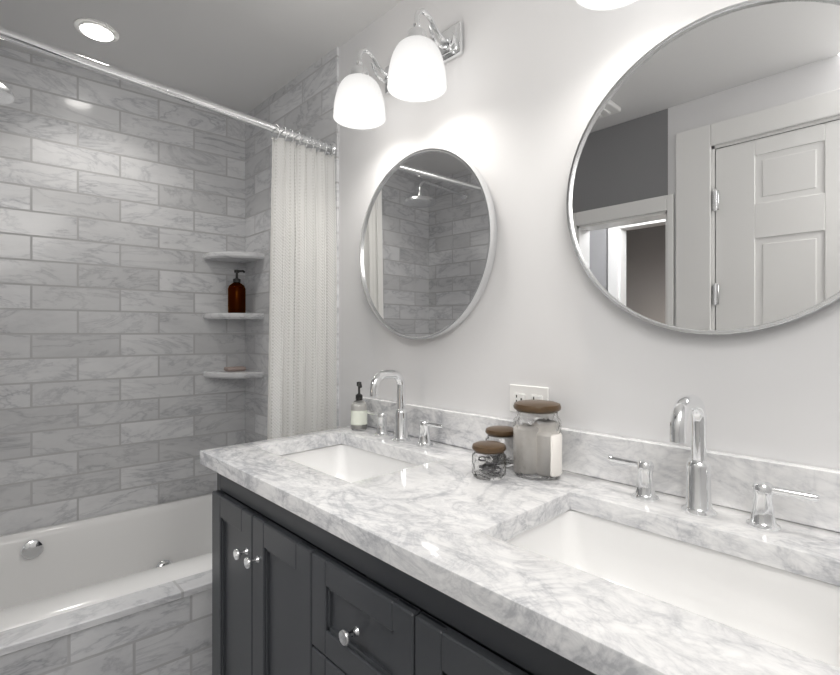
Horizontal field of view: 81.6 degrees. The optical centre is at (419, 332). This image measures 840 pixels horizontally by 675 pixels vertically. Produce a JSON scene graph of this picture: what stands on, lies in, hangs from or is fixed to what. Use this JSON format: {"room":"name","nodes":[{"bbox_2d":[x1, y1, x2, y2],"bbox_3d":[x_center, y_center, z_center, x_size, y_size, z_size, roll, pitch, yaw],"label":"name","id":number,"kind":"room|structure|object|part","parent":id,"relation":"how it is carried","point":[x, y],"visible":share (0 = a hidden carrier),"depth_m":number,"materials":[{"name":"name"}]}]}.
{"room":"bathroom","nodes":[
{"label":"bathroom","id":0,"kind":"room"},
{"bbox_2d":[0,589,211,674],"bbox_3d":[-0.899,1.069,1.352,1.450,0.548,0.070,0,0,-40],"label":"tiled surround","id":1,"kind":"structure","parent":0,"point":[173,638],"depth_m":1.39,"materials":[{"name":"tile"}]},
{"bbox_2d":[0,570,211,656],"bbox_3d":[-0.902,0.784,1.355,1.450,0.023,0.087,0,0,-40],"label":"trim","id":2,"kind":"structure","parent":1,"relation":"on","point":[16,639],"depth_m":1.35,"materials":[{"name":"stone"}]},
{"bbox_2d":[0,46,244,535],"bbox_3d":[-1.472,0.123,2.046,2.050,2.440,0.120,0,0,-40],"label":"wall","id":3,"kind":"structure","parent":0,"point":[122,208],"depth_m":2.09,"materials":[{"name":"tile"}]},
{"bbox_2d":[203,251,263,263],"bbox_3d":[-0.883,-0.364,2.317,0.227,0.028,0.212,0,0,-40],"label":"corner shelf","id":4,"kind":"object","parent":3,"relation":"attached to","point":[238,257],"visible":0.92,"depth_m":2.28,"materials":[{"name":"stone"}]},
{"bbox_2d":[203,313,263,319],"bbox_3d":[-0.883,-0.079,2.317,0.227,0.028,0.212,0,0,-40],"label":"corner shelf","id":5,"kind":"object","parent":3,"relation":"attached to","point":[233,316],"visible":1,"depth_m":2.27,"materials":[{"name":"stone"}]},
{"bbox_2d":[228,270,245,312],"bbox_3d":[-0.882,-0.200,2.345,0.080,0.211,0.080,0,0,-44],"label":"bottle","id":6,"kind":"object","parent":5,"relation":"on","point":[236,296],"visible":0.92,"depth_m":2.31,"materials":[{"name":"brown glass"}]},
{"bbox_2d":[203,370,263,378],"bbox_3d":[-0.883,0.197,2.317,0.227,0.028,0.212,0,0,-40],"label":"corner shelf","id":7,"kind":"object","parent":3,"relation":"attached to","point":[234,374],"visible":0.96,"depth_m":2.27,"materials":[{"name":"stone"}]},
{"bbox_2d":[224,366,245,370],"bbox_3d":[-0.892,0.173,2.349,0.090,0.020,0.056,0,0,-44],"label":"soap bar","id":8,"kind":"object","parent":7,"relation":"on","point":[238,368],"visible":1,"depth_m":2.33,"materials":[{"name":"beige"}]},
{"bbox_2d":[0,0,401,113],"bbox_3d":[-0.989,-1.137,0.554,3.600,0.080,3.800,0,0,-44],"label":"ceiling","id":9,"kind":"structure","parent":0,"point":[245,56],"depth_m":1.80,"materials":[{"name":"white paint"}]},
{"bbox_2d":[74,18,118,41],"bbox_3d":[-1.169,-1.090,1.762,0.138,0.012,0.138,0,0,-44],"label":"recessed light","id":10,"kind":"object","parent":9,"relation":"in","point":[95,29],"visible":1,"depth_m":1.75,"materials":[{"name":"white"}]},
{"bbox_2d":[339,0,839,469],"bbox_3d":[0.101,0.123,1.526,0.120,2.440,3.500,0,0,-44],"label":"wall","id":11,"kind":"structure","parent":0,"point":[508,113],"depth_m":1.22,"materials":[{"name":"white paint"}]},
{"bbox_2d":[245,47,338,442],"bbox_3d":[-0.638,0.123,2.206,0.010,2.440,0.935,0,0,-44],"label":"tile","id":12,"kind":"structure","parent":11,"relation":"attached to","point":[302,103],"depth_m":2.29,"materials":[{"name":"tile"}]},
{"bbox_2d":[333,8,462,129],"bbox_3d":[-0.074,-0.787,1.455,0.230,0.230,0.425,0,0,-44],"label":"wall sconce","id":13,"kind":"object","parent":11,"relation":"attached to","point":[414,71],"visible":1,"depth_m":1.41,"materials":[{"name":"white glass"}]},
{"bbox_3d":[-0.099,-0.734,1.432,0.163,0.124,0.425,0,0,-44],"label":"lamp shade","id":14,"kind":"part","parent":13,"relation":"part of","materials":[{"name":"white glass"}]},
{"bbox_2d":[359,148,496,339],"bbox_3d":[-0.003,-0.272,1.524,0.030,0.585,0.585,0,0,-44],"label":"mirror","id":15,"kind":"object","parent":11,"relation":"attached to","point":[428,246],"visible":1,"depth_m":1.48,"materials":[{"name":"silver glass"}]},
{"bbox_2d":[510,384,548,411],"bbox_3d":[0.278,0.171,1.248,0.008,0.072,0.116,0,0,-44],"label":"electrical outlet","id":16,"kind":"object","parent":11,"relation":"attached to","point":[521,392],"visible":0.54,"depth_m":1.25,"materials":[{"name":"white plastic"}]},
{"bbox_2d":[360,396,839,563],"bbox_3d":[0.294,0.278,1.219,0.019,0.098,1.454,0,0,-44],"label":"backsplash","id":17,"kind":"structure","parent":11,"relation":"attached to","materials":[{"name":"grey stone"}]},
{"bbox_2d":[575,0,637,10],"bbox_3d":[0.492,-0.787,0.862,0.230,0.230,0.425,0,0,-44],"label":"wall sconce","id":18,"kind":"object","parent":11,"relation":"attached to","point":[600,5],"visible":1,"depth_m":1.01,"materials":[{"name":"white glass"}]},
{"bbox_2d":[566,0,839,334],"bbox_3d":[0.564,-0.302,0.931,0.030,0.610,0.610,0,0,-44],"label":"mirror","id":19,"kind":"object","parent":11,"relation":"attached to","point":[703,192],"visible":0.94,"depth_m":0.92,"materials":[{"name":"silver glass"}]},
{"bbox_3d":[-0.989,1.373,0.554,3.600,0.060,3.800,0,0,-44],"label":"floor","id":20,"kind":"structure","parent":0,"visible":0},
{"bbox_2d":[0,493,211,631],"bbox_3d":[-1.178,1.055,1.690,1.426,0.573,0.778,0,0,-40],"label":"bathtub","id":21,"kind":"object","parent":20,"relation":"on","point":[52,570],"visible":0.44,"depth_m":1.94,"materials":[{"name":"white ceramic"}]},
{"bbox_2d":[200,370,839,674],"bbox_3d":[0.093,0.726,1.027,0.575,1.234,1.454,0,0,-44],"label":"bathroom vanity","id":22,"kind":"object","parent":20,"relation":"on","point":[396,538],"visible":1,"depth_m":0.87,"materials":[{"name":"grey stone"}]},
{"bbox_2d":[351,382,366,429],"bbox_3d":[-0.203,0.245,1.649,0.056,0.161,0.068,0,0,-44],"label":"soap dispenser","id":23,"kind":"object","parent":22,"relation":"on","point":[359,413],"visible":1,"depth_m":1.63,"materials":[{"name":"clear glass"}]},
{"bbox_2d":[472,441,505,480],"bbox_3d":[0.158,0.288,1.113,0.079,0.076,0.079,0,0,-44],"label":"glass jar","id":24,"kind":"object","parent":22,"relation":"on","point":[488,460],"visible":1,"depth_m":1.08,"materials":[{"name":"clear glass"}]},
{"bbox_3d":[0.158,0.260,1.113,0.078,0.019,0.078,0,0,-44],"label":"lid","id":25,"kind":"part","parent":24,"relation":"part of","materials":[{"name":"brown wood"}]},
{"bbox_2d":[485,426,512,466],"bbox_3d":[0.204,0.281,1.223,0.081,0.090,0.081,0,0,-44],"label":"glass jar","id":26,"kind":"object","parent":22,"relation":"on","point":[503,434],"visible":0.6,"depth_m":1.19,"materials":[{"name":"clear glass"}]},
{"bbox_3d":[0.204,0.246,1.223,0.080,0.019,0.080,0,0,-44],"label":"lid","id":27,"kind":"part","parent":26,"relation":"part of","materials":[{"name":"brown wood"}]},
{"bbox_2d":[513,400,561,480],"bbox_3d":[0.272,0.242,1.123,0.109,0.169,0.114,0,0,-44],"label":"glass jar","id":28,"kind":"object","parent":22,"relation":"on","point":[537,445],"visible":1,"depth_m":1.08,"materials":[{"name":"clear glass"}]},
{"bbox_3d":[0.270,0.169,1.125,0.108,0.022,0.108,0,0,-44],"label":"lid","id":29,"kind":"part","parent":28,"relation":"part of","materials":[{"name":"brown wood"}]},
{"bbox_3d":[-1.831,0.123,1.169,0.220,2.440,1.015,0,0,-40],"label":"wall","id":30,"kind":"structure","parent":0,"visible":0},
{"bbox_2d":[0,82,13,104],"bbox_3d":[-1.577,-0.870,1.466,0.547,0.174,0.196,0,0,-40],"label":"shower head","id":31,"kind":"object","parent":30,"relation":"attached to","point":[6,95],"visible":1,"depth_m":1.61},
{"bbox_2d":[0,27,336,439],"bbox_3d":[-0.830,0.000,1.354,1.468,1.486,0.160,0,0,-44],"label":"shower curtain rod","id":32,"kind":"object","parent":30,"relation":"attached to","point":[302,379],"visible":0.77,"depth_m":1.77,"materials":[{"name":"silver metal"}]},
{"bbox_2d":[265,135,336,439],"bbox_3d":[-0.436,0.028,1.784,0.288,1.430,0.072,0,0,-44],"label":"curtain","id":33,"kind":"object","parent":32,"relation":"hanging from","point":[302,361],"depth_m":1.77,"materials":[{"name":"white fabric"}]}
]}

